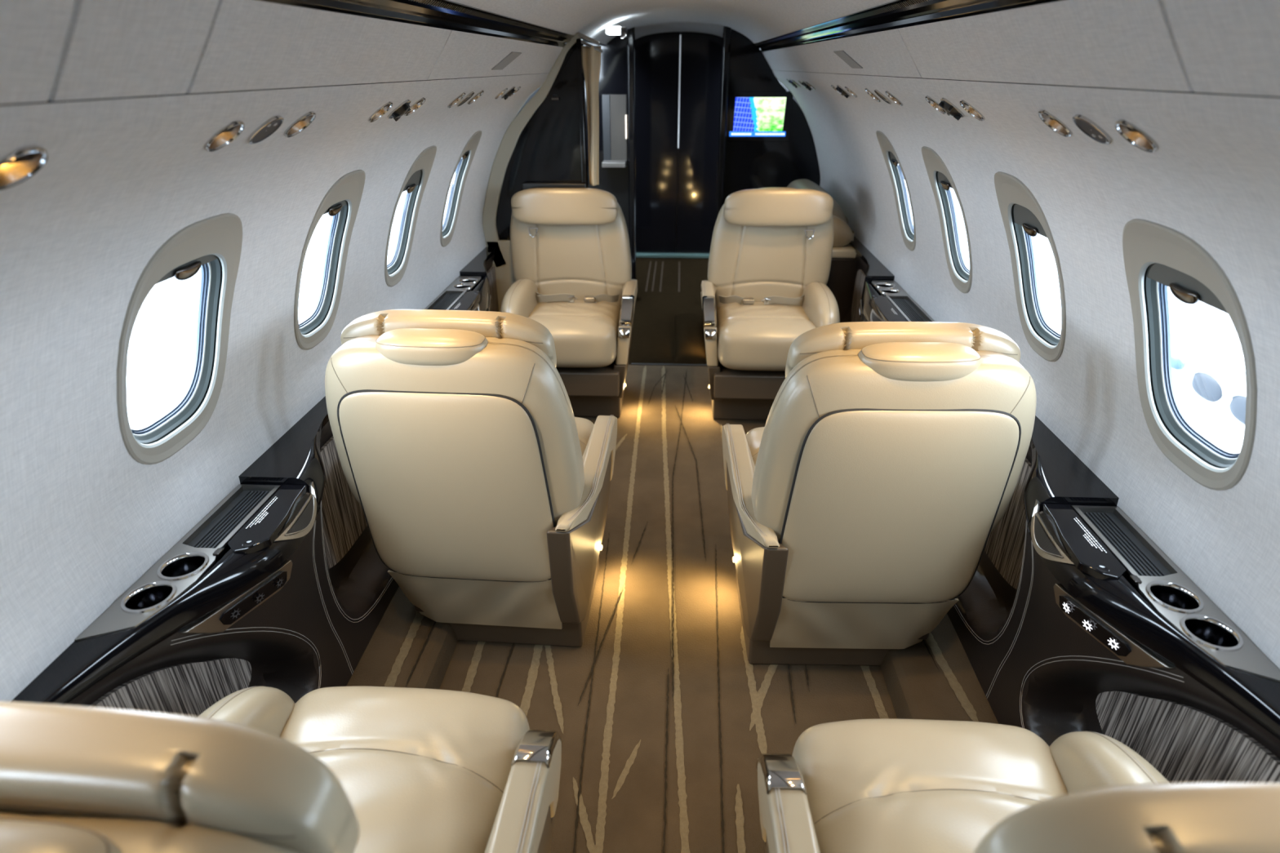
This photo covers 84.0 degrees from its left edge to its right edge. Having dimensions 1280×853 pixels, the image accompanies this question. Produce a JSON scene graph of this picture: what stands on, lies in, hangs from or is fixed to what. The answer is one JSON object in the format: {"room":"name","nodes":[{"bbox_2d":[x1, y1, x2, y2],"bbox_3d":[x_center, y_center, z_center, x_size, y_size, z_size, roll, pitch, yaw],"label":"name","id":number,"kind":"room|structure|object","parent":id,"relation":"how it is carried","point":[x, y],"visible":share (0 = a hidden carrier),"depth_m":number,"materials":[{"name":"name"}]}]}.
{"room":"aircraft cabin","nodes":[
{"label":"aircraft cabin","id":0,"kind":"room"},
{"bbox_2d":[0,73,548,702],"bbox_3d":[-0.639,0.082,0.821,0.345,0.835,4.720,1,27,3],"label":"wall","id":1,"kind":"structure","parent":0,"point":[82,521],"depth_m":0.96,"materials":[{"name":"plastic"}]},
{"bbox_2d":[0,145,48,190],"bbox_3d":[-0.514,-0.214,0.583,0.048,0.040,0.054,12,29,22],"label":"light","id":2,"kind":"object","parent":1,"relation":"attached to","point":[11,175],"visible":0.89,"depth_m":0.60,"materials":[{"name":"silver metal"}]},
{"bbox_2d":[116,213,242,465],"bbox_3d":[-0.690,-0.129,1.087,0.176,0.374,0.270,1,27,3],"label":"window","id":3,"kind":"structure","parent":1,"relation":"in","point":[213,244],"depth_m":1.12,"materials":[{"name":"grey paint"}]},
{"bbox_2d":[155,254,216,284],"bbox_3d":[-0.660,-0.233,1.032,0.012,0.020,0.182,1,27,3],"label":"shade","id":4,"kind":"object","parent":3,"relation":"attached to","point":[184,270],"depth_m":1.02,"materials":[{"name":"grey plastic"}]},
{"bbox_2d":[204,120,244,151],"bbox_3d":[-0.498,-0.351,0.851,0.048,0.040,0.054,12,29,22],"label":"light","id":5,"kind":"object","parent":1,"relation":"attached to","point":[220,139],"visible":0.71,"depth_m":0.87,"materials":[{"name":"silver metal"}]},
{"bbox_2d":[10,246,498,716],"bbox_3d":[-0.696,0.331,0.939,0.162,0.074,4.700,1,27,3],"label":"trim","id":6,"kind":"structure","parent":1,"relation":"attached to","point":[295,458],"depth_m":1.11,"materials":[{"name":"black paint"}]},
{"bbox_2d":[74,481,316,641],"bbox_3d":[-0.678,0.239,1.175,0.160,0.104,0.425,1,27,3],"label":"console","id":7,"kind":"object","parent":6,"relation":"on","point":[250,518],"visible":0.86,"depth_m":1.16,"materials":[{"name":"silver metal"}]},
{"bbox_2d":[182,486,274,548],"bbox_3d":[-0.713,0.159,1.239,0.063,0.010,0.188,1,27,3],"label":"tray","id":8,"kind":"object","parent":7,"relation":"on","point":[221,525],"depth_m":1.24,"materials":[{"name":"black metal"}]},
{"bbox_2d":[177,560,292,633],"bbox_3d":[-0.639,0.284,1.146,0.019,0.050,0.206,9,28,18],"label":"switch plate","id":9,"kind":"object","parent":7,"relation":"attached to","point":[224,617],"depth_m":1.14,"materials":[{"name":"black paint"}]},
{"bbox_2d":[424,275,491,311],"bbox_3d":[-0.605,-0.398,2.428,0.160,0.102,0.520,1,27,3],"label":"console","id":10,"kind":"object","parent":6,"relation":"on","point":[460,295],"visible":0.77,"depth_m":2.42,"materials":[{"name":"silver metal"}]},
{"bbox_2d":[426,290,463,310],"bbox_3d":[-0.649,-0.395,2.328,0.063,0.010,0.315,1,27,3],"label":"tray","id":11,"kind":"object","parent":10,"relation":"on","point":[446,300],"depth_m":2.38,"materials":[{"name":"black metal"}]},
{"bbox_2d":[485,294,491,311],"bbox_3d":[-0.544,-0.431,2.558,0.043,0.043,0.163,1,27,3],"label":"switch plate","id":12,"kind":"object","parent":10,"relation":"attached to","point":[489,307],"depth_m":2.53,"materials":[{"name":"black paint"}]},
{"bbox_2d":[247,115,284,144],"bbox_3d":[-0.492,-0.390,0.936,0.047,0.036,0.055,3,27,6],"label":"speaker cover","id":13,"kind":"object","parent":1,"relation":"attached to","point":[273,124],"visible":1,"depth_m":0.93,"materials":[{"name":"silver metal"}]},
{"bbox_2d":[0,0,563,164],"bbox_3d":[-0.431,-0.335,0.597,0.165,0.200,4.820,1,27,3],"label":"overhead panel","id":14,"kind":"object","parent":1,"relation":"attached to","point":[51,51],"depth_m":0.72,"materials":[{"name":"plastic"}]},
{"bbox_2d":[283,111,315,137],"bbox_3d":[-0.488,-0.436,1.018,0.048,0.040,0.054,12,29,22],"label":"light","id":15,"kind":"object","parent":1,"relation":"attached to","point":[296,126],"visible":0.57,"depth_m":1.03,"materials":[{"name":"silver metal"}]},
{"bbox_2d":[293,169,365,350],"bbox_3d":[-0.664,-0.352,1.526,0.176,0.374,0.238,1,27,3],"label":"window","id":16,"kind":"structure","parent":1,"relation":"in","point":[341,202],"depth_m":1.58,"materials":[{"name":"grey paint"}]},
{"bbox_2d":[323,200,346,214],"bbox_3d":[-0.634,-0.456,1.471,0.012,0.020,0.155,1,27,3],"label":"shade","id":17,"kind":"object","parent":16,"relation":"attached to","point":[334,207],"depth_m":1.46,"materials":[{"name":"grey"}]},
{"bbox_2d":[368,101,392,122],"bbox_3d":[-0.472,-0.574,1.291,0.048,0.040,0.054,12,29,22],"label":"light","id":18,"kind":"object","parent":1,"relation":"attached to","point":[379,113],"visible":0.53,"depth_m":1.31,"materials":[{"name":"silver metal"}]},
{"bbox_2d":[387,98,411,121],"bbox_3d":[-0.466,-0.613,1.379,0.047,0.040,0.055,-3,27,-5],"label":"air vent","id":19,"kind":"object","parent":1,"relation":"in","point":[403,108],"visible":1,"depth_m":1.36,"materials":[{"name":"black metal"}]},
{"bbox_2d":[384,145,436,286],"bbox_3d":[-0.638,-0.577,1.970,0.176,0.374,0.222,1,27,3],"label":"window","id":20,"kind":"structure","parent":1,"relation":"in","point":[415,180],"depth_m":2.03,"materials":[{"name":"grey paint"}]},
{"bbox_2d":[402,169,421,191],"bbox_3d":[-0.616,-0.668,1.922,0.029,0.051,0.170,1,27,3],"label":"shade","id":21,"kind":"object","parent":20,"relation":"attached to","point":[413,183],"depth_m":1.93,"materials":[{"name":"grey"}]},
{"bbox_2d":[404,97,425,115],"bbox_3d":[-0.462,-0.658,1.457,0.048,0.040,0.054,12,29,22],"label":"light","id":22,"kind":"object","parent":1,"relation":"attached to","point":[417,104],"visible":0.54,"depth_m":1.47,"materials":[{"name":"silver metal"}]},
{"bbox_2d":[447,92,465,107],"bbox_3d":[-0.446,-0.795,1.727,0.048,0.040,0.054,12,29,22],"label":"light","id":23,"kind":"object","parent":1,"relation":"attached to","point":[460,97],"visible":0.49,"depth_m":1.74,"materials":[{"name":"silver metal"}]},
{"bbox_2d":[440,130,481,247],"bbox_3d":[-0.612,-0.801,2.411,0.176,0.374,0.204,1,27,3],"label":"window","id":24,"kind":"structure","parent":1,"relation":"in","point":[462,167],"depth_m":2.47,"materials":[{"name":"grey paint"}]},
{"bbox_2d":[456,91,474,106],"bbox_3d":[-0.442,-0.829,1.800,0.047,0.036,0.055,3,27,6],"label":"speaker cover","id":25,"kind":"object","parent":1,"relation":"attached to","point":[470,95],"visible":1,"depth_m":1.79,"materials":[{"name":"silver metal"}]},
{"bbox_2d":[466,89,484,104],"bbox_3d":[-0.437,-0.876,1.886,0.048,0.040,0.054,12,29,22],"label":"light","id":26,"kind":"object","parent":1,"relation":"attached to","point":[475,97],"visible":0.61,"depth_m":1.90,"materials":[{"name":"silver metal"}]},
{"bbox_2d":[494,88,507,98],"bbox_3d":[-0.421,-1.013,2.155,0.044,0.037,0.049,12,29,22],"label":"light","id":27,"kind":"object","parent":1,"relation":"attached to","point":[503,91],"visible":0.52,"depth_m":2.16,"materials":[{"name":"silver metal"}]},
{"bbox_2d":[491,51,521,70],"bbox_3d":[-0.361,-0.998,1.940,0.029,0.044,0.261,7,28,13],"label":"air vent","id":28,"kind":"object","parent":1,"relation":"attached to","point":[512,55],"visible":1,"depth_m":1.93,"materials":[{"name":"grey plastic"}]},
{"bbox_2d":[501,86,515,99],"bbox_3d":[-0.416,-1.050,2.241,0.047,0.040,0.055,-3,27,-5],"label":"air vent","id":29,"kind":"object","parent":1,"relation":"in","point":[511,91],"visible":1,"depth_m":2.23,"materials":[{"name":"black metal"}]},
{"bbox_2d":[509,85,520,96],"bbox_3d":[-0.411,-1.102,2.330,0.044,0.037,0.049,12,29,22],"label":"light","id":30,"kind":"object","parent":1,"relation":"attached to","point":[518,87],"visible":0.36,"depth_m":2.35,"materials":[{"name":"silver metal"}]},
{"bbox_2d":[482,32,582,311],"bbox_3d":[-0.422,-0.852,2.973,0.468,1.390,0.050,1,27,3],"label":"wall","id":31,"kind":"structure","parent":0,"point":[542,144],"depth_m":2.84,"materials":[{"name":"black"}]},
{"bbox_2d":[522,182,586,190],"bbox_3d":[-0.345,-0.922,2.901,0.260,0.140,0.034,1,27,3],"label":"wall box","id":32,"kind":"object","parent":31,"relation":"attached to","point":[526,185],"visible":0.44,"depth_m":2.86,"materials":[{"name":"black"}]},
{"bbox_2d":[551,94,559,100],"bbox_3d":[-0.326,-1.266,2.736,0.030,0.020,0.013,1,27,3],"label":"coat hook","id":33,"kind":"object","parent":31,"relation":"attached to","point":[553,98],"visible":1,"depth_m":2.73,"materials":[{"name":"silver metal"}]},
{"bbox_2d":[514,31,799,253],"bbox_3d":[0.212,-1.400,4.061,1.660,1.980,2.480,1,27,3],"label":"wall","id":34,"kind":"structure","parent":0,"point":[533,94],"depth_m":4.84,"materials":[{"name":"black"}]},
{"bbox_2d":[576,38,588,187],"bbox_3d":[-0.224,-1.113,2.823,0.018,0.750,0.070,1,27,3],"label":"post","id":35,"kind":"object","parent":34,"relation":"attached to","point":[581,91],"visible":0.55,"depth_m":2.75,"materials":[{"name":"black paint"}]},
{"bbox_2d":[597,31,679,253],"bbox_3d":[-0.005,-1.984,5.041,0.548,1.495,0.030,1,27,3],"label":"door","id":36,"kind":"structure","parent":34,"relation":"in","point":[656,55],"depth_m":5.00,"materials":[{"name":"black paint"}]},
{"bbox_2d":[635,252,709,257],"bbox_3d":[0.271,-1.281,5.325,1.000,0.022,0.070,1,27,3],"label":"trim","id":37,"kind":"structure","parent":34,"relation":"attached to","point":[638,255],"depth_m":5.30,"materials":[{"name":"grey metal"}]},
{"bbox_2d":[677,35,680,147],"bbox_3d":[0.269,-2.276,4.858,0.007,0.700,0.006,1,27,3],"label":"trim","id":38,"kind":"structure","parent":34,"relation":"attached to","point":[680,35],"depth_m":4.86,"materials":[{"name":"grey metal"}]},
{"bbox_2d":[676,31,760,253],"bbox_3d":[0.546,-1.972,5.014,0.548,1.495,0.030,1,27,3],"label":"door","id":39,"kind":"structure","parent":34,"relation":"in","point":[700,66],"depth_m":4.99,"materials":[{"name":"black paint"}]},
{"bbox_2d":[346,257,998,852],"bbox_3d":[0.089,0.265,2.235,1.600,0.083,7.150,1,27,3],"label":"floor","id":40,"kind":"structure","parent":0,"point":[664,721],"depth_m":1.67,"materials":[{"name":"brown carpet"}]},
{"bbox_2d":[0,686,562,852],"bbox_3d":[-0.385,0.527,0.852,0.539,0.851,0.613,2,27,4],"label":"armchair","id":41,"kind":"object","parent":40,"relation":"on","point":[335,769],"visible":1,"depth_m":0.53,"materials":[{"name":"beige leather"}]},
{"bbox_2d":[280,686,529,852],"bbox_3d":[-0.368,0.574,0.954,0.384,0.203,0.462,2,27,4],"label":"seat cushion","id":42,"kind":"object","parent":41,"relation":"on","point":[419,770],"depth_m":0.98,"materials":[{"name":"beige leather"}]},
{"bbox_2d":[324,309,617,647],"bbox_3d":[-0.334,0.084,1.724,0.539,0.851,0.613,2,27,4],"label":"armchair","id":43,"kind":"object","parent":40,"relation":"on","point":[472,471],"visible":1,"depth_m":1.41,"materials":[{"name":"beige leather"}]},
{"bbox_2d":[574,417,594,456],"bbox_3d":[-0.317,0.131,1.827,0.384,0.203,0.462,2,27,4],"label":"seat cushion","id":44,"kind":"object","parent":43,"relation":"on","point":[584,427],"depth_m":1.88,"materials":[{"name":"beige leather"}]},
{"bbox_2d":[500,187,637,417],"bbox_3d":[-0.279,-0.486,2.847,0.539,0.851,0.613,1,27,3],"label":"armchair","id":45,"kind":"object","parent":40,"relation":"on","point":[571,255],"visible":0.84,"depth_m":2.82,"materials":[{"name":"beige leather"}]},
{"bbox_2d":[528,300,620,367],"bbox_3d":[-0.272,-0.376,2.823,0.384,0.203,0.462,1,27,3],"label":"seat cushion","id":46,"kind":"object","parent":45,"relation":"on","point":[584,333],"depth_m":2.64,"materials":[{"name":"beige leather"}]},
{"bbox_2d":[584,26,636,298],"bbox_3d":[-0.309,-1.431,4.031,0.568,1.465,0.200,1,27,3],"label":"cabinet","id":47,"kind":"object","parent":40,"relation":"on","point":[616,87],"visible":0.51,"depth_m":3.92,"materials":[{"name":"black paint"}]},
{"bbox_2d":[601,160,626,167],"bbox_3d":[-0.142,-1.465,3.964,0.130,0.025,0.129,1,27,3],"label":"niche shelf","id":48,"kind":"object","parent":47,"relation":"attached to","point":[605,163],"depth_m":3.91,"materials":[{"name":"grey metal"}]},
{"bbox_2d":[701,186,839,420],"bbox_3d":[0.505,-0.470,2.809,0.539,0.851,0.613,1,27,3],"label":"armchair","id":49,"kind":"object","parent":40,"relation":"on","point":[770,260],"visible":0.94,"depth_m":2.78,"materials":[{"name":"beige leather"}]},
{"bbox_2d":[716,302,816,370],"bbox_3d":[0.491,-0.360,2.786,0.384,0.203,0.462,1,27,3],"label":"seat cushion","id":50,"kind":"object","parent":49,"relation":"on","point":[751,335],"depth_m":2.61,"materials":[{"name":"beige leather"}]},
{"bbox_2d":[786,178,856,322],"bbox_3d":[0.824,-0.785,3.512,0.260,0.775,0.950,1,27,3],"label":"side divan","id":51,"kind":"object","parent":40,"relation":"on","point":[842,277],"visible":0.28,"depth_m":3.05,"materials":[{"name":"beige leather"}]},
{"bbox_2d":[722,321,1036,666],"bbox_3d":[0.466,0.117,1.655,0.539,0.851,0.613,0,27,1],"label":"armchair","id":52,"kind":"object","parent":40,"relation":"on","point":[881,471],"visible":1,"depth_m":1.33,"materials":[{"name":"beige leather"}]},
{"bbox_2d":[746,426,764,465],"bbox_3d":[0.457,0.162,1.758,0.384,0.203,0.462,0,27,1],"label":"seat cushion","id":53,"kind":"object","parent":52,"relation":"on","point":[753,437],"depth_m":1.83,"materials":[{"name":"beige leather"}]},
{"bbox_2d":[755,719,1279,852],"bbox_3d":[0.415,0.554,0.793,0.539,0.851,0.613,0,27,1],"label":"armchair","id":54,"kind":"object","parent":40,"relation":"on","point":[860,785],"visible":1,"depth_m":0.89,"materials":[{"name":"beige leather"}]},
{"bbox_2d":[791,719,1067,852],"bbox_3d":[0.406,0.600,0.897,0.384,0.203,0.462,0,27,1],"label":"seat cushion","id":55,"kind":"object","parent":54,"relation":"on","point":[873,785],"depth_m":0.94,"materials":[{"name":"beige leather"}]},
{"bbox_2d":[449,0,894,44],"bbox_3d":[0.083,-0.975,1.589,0.776,0.099,7.120,1,27,3],"label":"ceiling","id":56,"kind":"structure","parent":0,"point":[758,20],"depth_m":2.43,"materials":[{"name":"plastic"}]},
{"bbox_2d":[258,0,574,47],"bbox_3d":[-0.384,-0.399,0.606,0.043,0.042,4.600,1,27,3],"label":"rail","id":57,"kind":"object","parent":56,"relation":"attached to","point":[442,14],"visible":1,"depth_m":1.25,"materials":[{"name":"black metal"}]},
{"bbox_2d":[410,0,572,39],"bbox_3d":[-0.312,-0.897,1.567,0.009,0.006,2.370,1,27,3],"label":"grille","id":58,"kind":"object","parent":57,"relation":"attached to","point":[448,9],"depth_m":1.44,"materials":[{"name":"grey metal"}]},
{"bbox_2d":[577,31,602,53],"bbox_3d":[-0.185,-1.431,2.651,0.087,0.068,0.035,1,27,3],"label":"rail","id":59,"kind":"object","parent":56,"relation":"attached to","point":[580,34],"visible":0.88,"depth_m":2.64,"materials":[{"name":"silver metal"}]},
{"bbox_2d":[582,45,600,185],"bbox_3d":[-0.181,-1.203,2.775,0.052,0.498,0.056,20,33,35],"label":"curtain","id":60,"kind":"object","parent":59,"relation":"hanging from","point":[591,57],"visible":1,"depth_m":2.75,"materials":[{"name":"beige fabric"}]},
{"bbox_2d":[582,38,605,46],"bbox_3d":[0.084,-0.930,1.612,0.880,0.001,7.120,1,27,3],"label":"trim","id":61,"kind":"structure","parent":56,"relation":"attached to","point":[584,40],"depth_m":3.43,"materials":[{"name":"black metal"}]},
{"bbox_2d":[605,26,627,39],"bbox_3d":[-0.099,-1.677,3.029,0.086,0.046,0.100,1,27,3],"label":"ceiling lamp","id":62,"kind":"object","parent":56,"relation":"attached to","point":[610,30],"visible":1,"depth_m":2.98,"materials":[{"name":"white plastic"}]},
{"bbox_2d":[754,0,1062,51],"bbox_3d":[0.461,-0.658,1.110,0.043,0.042,5.820,1,27,3],"label":"rail","id":63,"kind":"object","parent":56,"relation":"attached to","point":[896,14],"visible":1,"depth_m":1.33,"materials":[{"name":"black paint"}]},
{"bbox_2d":[755,0,928,45],"bbox_3d":[0.503,-1.157,2.073,0.009,0.006,3.591,1,27,3],"label":"grille","id":64,"kind":"object","parent":63,"relation":"attached to","point":[896,8],"depth_m":1.55,"materials":[{"name":"grey metal"}]},
{"bbox_2d":[714,26,820,225],"bbox_3d":[0.722,-1.414,3.990,0.581,1.465,0.120,1,27,3],"label":"wall","id":65,"kind":"structure","parent":0,"point":[741,165],"depth_m":3.92,"materials":[{"name":"black paint"}]},
{"bbox_2d":[728,91,793,141],"bbox_3d":[0.651,-1.677,3.852,0.335,0.250,0.014,1,27,3],"label":"monitor","id":66,"kind":"object","parent":65,"relation":"attached to","point":[753,116],"visible":0.94,"depth_m":3.85,"materials":[{"name":"multicoloured glass"}]},
{"bbox_2d":[772,70,1279,670],"bbox_3d":[0.716,-0.169,1.304,0.345,0.835,5.950,1,27,3],"label":"wall","id":67,"kind":"structure","parent":0,"point":[1212,178],"depth_m":1.16,"materials":[{"name":"plastic"}]},
{"bbox_2d":[788,78,798,88],"bbox_3d":[0.710,-1.582,3.279,0.047,0.040,0.055,-3,27,-6],"label":"air vent","id":68,"kind":"object","parent":67,"relation":"in","point":[790,81],"visible":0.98,"depth_m":3.27,"materials":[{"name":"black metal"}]},
{"bbox_2d":[801,80,813,90],"bbox_3d":[0.689,-1.403,2.927,0.047,0.040,0.055,-3,27,-6],"label":"air vent","id":69,"kind":"object","parent":67,"relation":"in","point":[804,83],"visible":0.99,"depth_m":2.92,"materials":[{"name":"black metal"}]},
{"bbox_2d":[835,84,850,97],"bbox_3d":[0.651,-1.071,2.273,0.047,0.040,0.055,-3,27,-6],"label":"air vent","id":70,"kind":"object","parent":67,"relation":"in","point":[838,88],"visible":1,"depth_m":2.26,"materials":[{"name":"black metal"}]},
{"bbox_2d":[833,50,862,68],"bbox_3d":[0.562,-0.997,1.931,0.029,0.044,0.261,-4,27,-8],"label":"air vent","id":71,"kind":"object","parent":67,"relation":"attached to","point":[842,55],"visible":1,"depth_m":1.92,"materials":[{"name":"grey plastic"}]},
{"bbox_2d":[844,86,857,97],"bbox_3d":[0.645,-1.025,2.170,0.044,0.037,0.049,8,28,16],"label":"light","id":72,"kind":"object","parent":67,"relation":"attached to","point":[850,91],"visible":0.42,"depth_m":2.16,"materials":[{"name":"silver metal"}]},
{"bbox_2d":[864,88,880,102],"bbox_3d":[0.631,-0.899,1.923,0.048,0.040,0.054,10,29,19],"label":"light","id":73,"kind":"object","parent":67,"relation":"attached to","point":[870,93],"visible":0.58,"depth_m":1.93,"materials":[{"name":"silver metal"}]},
{"bbox_2d":[874,88,891,104],"bbox_3d":[0.625,-0.847,1.828,0.047,0.036,0.055,3,27,6],"label":"speaker cover","id":74,"kind":"object","parent":67,"relation":"attached to","point":[878,93],"visible":1,"depth_m":1.82,"materials":[{"name":"silver metal"}]},
{"bbox_2d":[884,90,903,106],"bbox_3d":[0.620,-0.801,1.730,0.048,0.040,0.054,10,29,19],"label":"light","id":75,"kind":"object","parent":67,"relation":"attached to","point":[891,95],"visible":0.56,"depth_m":1.74,"materials":[{"name":"silver metal"}]},
{"bbox_2d":[875,130,915,250],"bbox_3d":[0.847,-0.771,2.341,0.176,0.374,0.204,1,27,3],"label":"window","id":76,"kind":"structure","parent":67,"relation":"in","point":[897,175],"depth_m":2.40,"materials":[{"name":"grey paint"}]},
{"bbox_2d":[889,151,896,159],"bbox_3d":[0.821,-0.869,2.292,0.022,0.038,0.152,1,27,3],"label":"shade","id":77,"kind":"object","parent":76,"relation":"attached to","point":[892,155],"depth_m":2.30,"materials":[{"name":"grey plastic"}]},
{"bbox_2d":[924,95,946,114],"bbox_3d":[0.603,-0.656,1.445,0.048,0.040,0.054,10,29,19],"label":"light","id":78,"kind":"object","parent":67,"relation":"attached to","point":[933,103],"visible":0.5,"depth_m":1.46,"materials":[{"name":"silver metal"}]},
{"bbox_2d":[921,146,972,293],"bbox_3d":[0.821,-0.547,1.899,0.176,0.374,0.222,1,27,3],"label":"window","id":79,"kind":"structure","parent":67,"relation":"in","point":[941,181],"depth_m":1.96,"materials":[{"name":"grey paint"}]},
{"bbox_2d":[937,171,952,188],"bbox_3d":[0.795,-0.645,1.851,0.022,0.038,0.170,1,27,3],"label":"shade","id":80,"kind":"object","parent":79,"relation":"attached to","point":[944,181],"depth_m":1.85,"materials":[{"name":"grey plastic"}]},
{"bbox_2d":[938,97,964,120],"bbox_3d":[0.597,-0.607,1.359,0.047,0.040,0.055,-3,27,-6],"label":"air vent","id":81,"kind":"object","parent":67,"relation":"in","point":[951,109],"visible":1,"depth_m":1.35,"materials":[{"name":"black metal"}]},
{"bbox_2d":[960,99,985,120],"bbox_3d":[0.592,-0.565,1.264,0.048,0.040,0.054,10,29,19],"label":"light","id":82,"kind":"object","parent":67,"relation":"attached to","point":[967,107],"visible":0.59,"depth_m":1.28,"materials":[{"name":"silver metal"}]},
{"bbox_2d":[761,0,1279,132],"bbox_3d":[0.505,-0.594,1.100,0.165,0.200,6.050,1,27,3],"label":"overhead panel","id":83,"kind":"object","parent":67,"relation":"attached to","point":[1227,47],"depth_m":0.78,"materials":[{"name":"plastic"}]},
{"bbox_2d":[994,171,1066,361],"bbox_3d":[0.795,-0.322,1.455,0.176,0.374,0.238,1,27,3],"label":"window","id":84,"kind":"structure","parent":67,"relation":"in","point":[1023,217],"depth_m":1.50,"materials":[{"name":"grey paint"}]},
{"bbox_2d":[1013,204,1047,237],"bbox_3d":[0.773,-0.413,1.410,0.029,0.051,0.186,1,27,3],"label":"shade","id":85,"kind":"object","parent":84,"relation":"attached to","point":[1025,217],"depth_m":1.41,"materials":[{"name":"grey plastic"}]},
{"bbox_2d":[1038,109,1072,137],"bbox_3d":[0.576,-0.422,0.984,0.048,0.040,0.054,10,29,19],"label":"light","id":86,"kind":"object","parent":67,"relation":"attached to","point":[1056,125],"visible":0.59,"depth_m":1.00,"materials":[{"name":"silver metal"}]},
{"bbox_2d":[841,253,1279,782],"bbox_3d":[0.750,0.471,1.262,0.133,0.572,4.700,1,27,3],"label":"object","id":87,"kind":"structure","parent":67,"relation":"attached to","point":[1038,672],"depth_m":1.24,"materials":[{"name":"black leather"}]},
{"bbox_2d":[849,235,1279,740],"bbox_3d":[0.751,0.282,1.025,0.162,0.074,5.050,1,27,3],"label":"trim","id":88,"kind":"structure","parent":67,"relation":"attached to","point":[1057,475],"depth_m":1.08,"materials":[{"name":"black paint"}]},
{"bbox_2d":[859,280,934,321],"bbox_3d":[0.825,-0.368,2.359,0.160,0.102,0.520,1,27,3],"label":"console","id":89,"kind":"object","parent":88,"relation":"on","point":[893,303],"visible":0.88,"depth_m":2.31,"materials":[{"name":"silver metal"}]},
{"bbox_2d":[859,299,864,319],"bbox_3d":[0.779,-0.404,2.494,0.043,0.043,0.163,1,27,3],"label":"switch plate","id":90,"kind":"object","parent":89,"relation":"attached to","point":[862,316],"depth_m":2.47,"materials":[{"name":"black paint"}]},
{"bbox_2d":[888,295,932,321],"bbox_3d":[0.859,-0.364,2.255,0.063,0.010,0.315,1,27,3],"label":"air vent","id":91,"kind":"object","parent":89,"relation":"on","point":[905,305],"depth_m":2.28,"materials":[{"name":"black metal"}]},
{"bbox_2d":[1031,499,1279,682],"bbox_3d":[0.751,0.269,1.106,0.160,0.104,0.425,1,27,3],"label":"console","id":92,"kind":"object","parent":88,"relation":"on","point":[1101,542],"visible":0.91,"depth_m":1.09,"materials":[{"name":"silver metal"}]},
{"bbox_2d":[1053,583,1176,668],"bbox_3d":[0.707,0.312,1.081,0.019,0.050,0.206,-7,28,-13],"label":"switch plate","id":93,"kind":"object","parent":92,"relation":"attached to","point":[1127,650],"depth_m":1.07,"materials":[{"name":"black paint"}]},
{"bbox_2d":[1078,507,1177,576],"bbox_3d":[0.795,0.190,1.166,0.063,0.010,0.188,1,27,3],"label":"vent","id":94,"kind":"object","parent":92,"relation":"on","point":[1139,556],"depth_m":1.17,"materials":[{"name":"black metal"}]},
{"bbox_2d":[1072,114,1111,144],"bbox_3d":[0.570,-0.375,0.897,0.047,0.036,0.055,3,27,6],"label":"speaker cover","id":95,"kind":"object","parent":67,"relation":"attached to","point":[1082,122],"visible":1,"depth_m":0.89,"materials":[{"name":"silver metal"}]},
{"bbox_2d":[1115,119,1158,152],"bbox_3d":[0.565,-0.333,0.807,0.048,0.040,0.054,10,29,19],"label":"light","id":96,"kind":"object","parent":67,"relation":"attached to","point":[1142,140],"visible":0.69,"depth_m":0.82,"materials":[{"name":"silver metal"}]},
{"bbox_2d":[1122,218,1257,490],"bbox_3d":[0.769,-0.099,1.016,0.176,0.374,0.270,1,27,3],"label":"window","id":97,"kind":"structure","parent":67,"relation":"in","point":[1157,257],"depth_m":1.04,"materials":[{"name":"grey paint"}]},
{"bbox_2d":[1146,263,1227,313],"bbox_3d":[0.743,-0.197,0.968,0.022,0.038,0.218,1,27,3],"label":"shade","id":98,"kind":"object","parent":97,"relation":"attached to","point":[1188,288],"depth_m":0.96,"materials":[{"name":"grey"}]},
{"label":"outside","id":99,"kind":"structure","parent":0,"visible":0},
{"bbox_2d":[126,184,1235,429],"bbox_3d":[0.204,0.242,4.603,28.000,0.001,24.000,1,27,3],"label":"sky","id":100,"kind":"structure","parent":99,"point":[162,350],"depth_m":7.20,"materials":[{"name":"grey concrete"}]},
{"bbox_2d":[1170,330,1245,453],"bbox_3d":[5.062,-0.101,3.761,3.830,1.340,1.820,1,27,3],"label":"window view","id":101,"kind":"object","parent":100,"relation":"on","point":[1210,386],"visible":0.42,"depth_m":4.04,"materials":[{"name":"white paint"}]},
{"bbox_2d":[1191,372,1228,403],"bbox_3d":[3.193,-0.221,3.990,0.040,0.140,0.270,1,27,3],"label":"window","id":102,"kind":"structure","parent":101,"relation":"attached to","point":[1206,387],"depth_m":3.97,"materials":[{"name":"glass"}]},
{"bbox_2d":[1229,395,1245,424],"bbox_3d":[3.177,-0.076,3.705,0.040,0.140,0.270,1,27,3],"label":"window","id":103,"kind":"structure","parent":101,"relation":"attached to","point":[1237,403],"depth_m":3.76,"materials":[{"name":"glass"}]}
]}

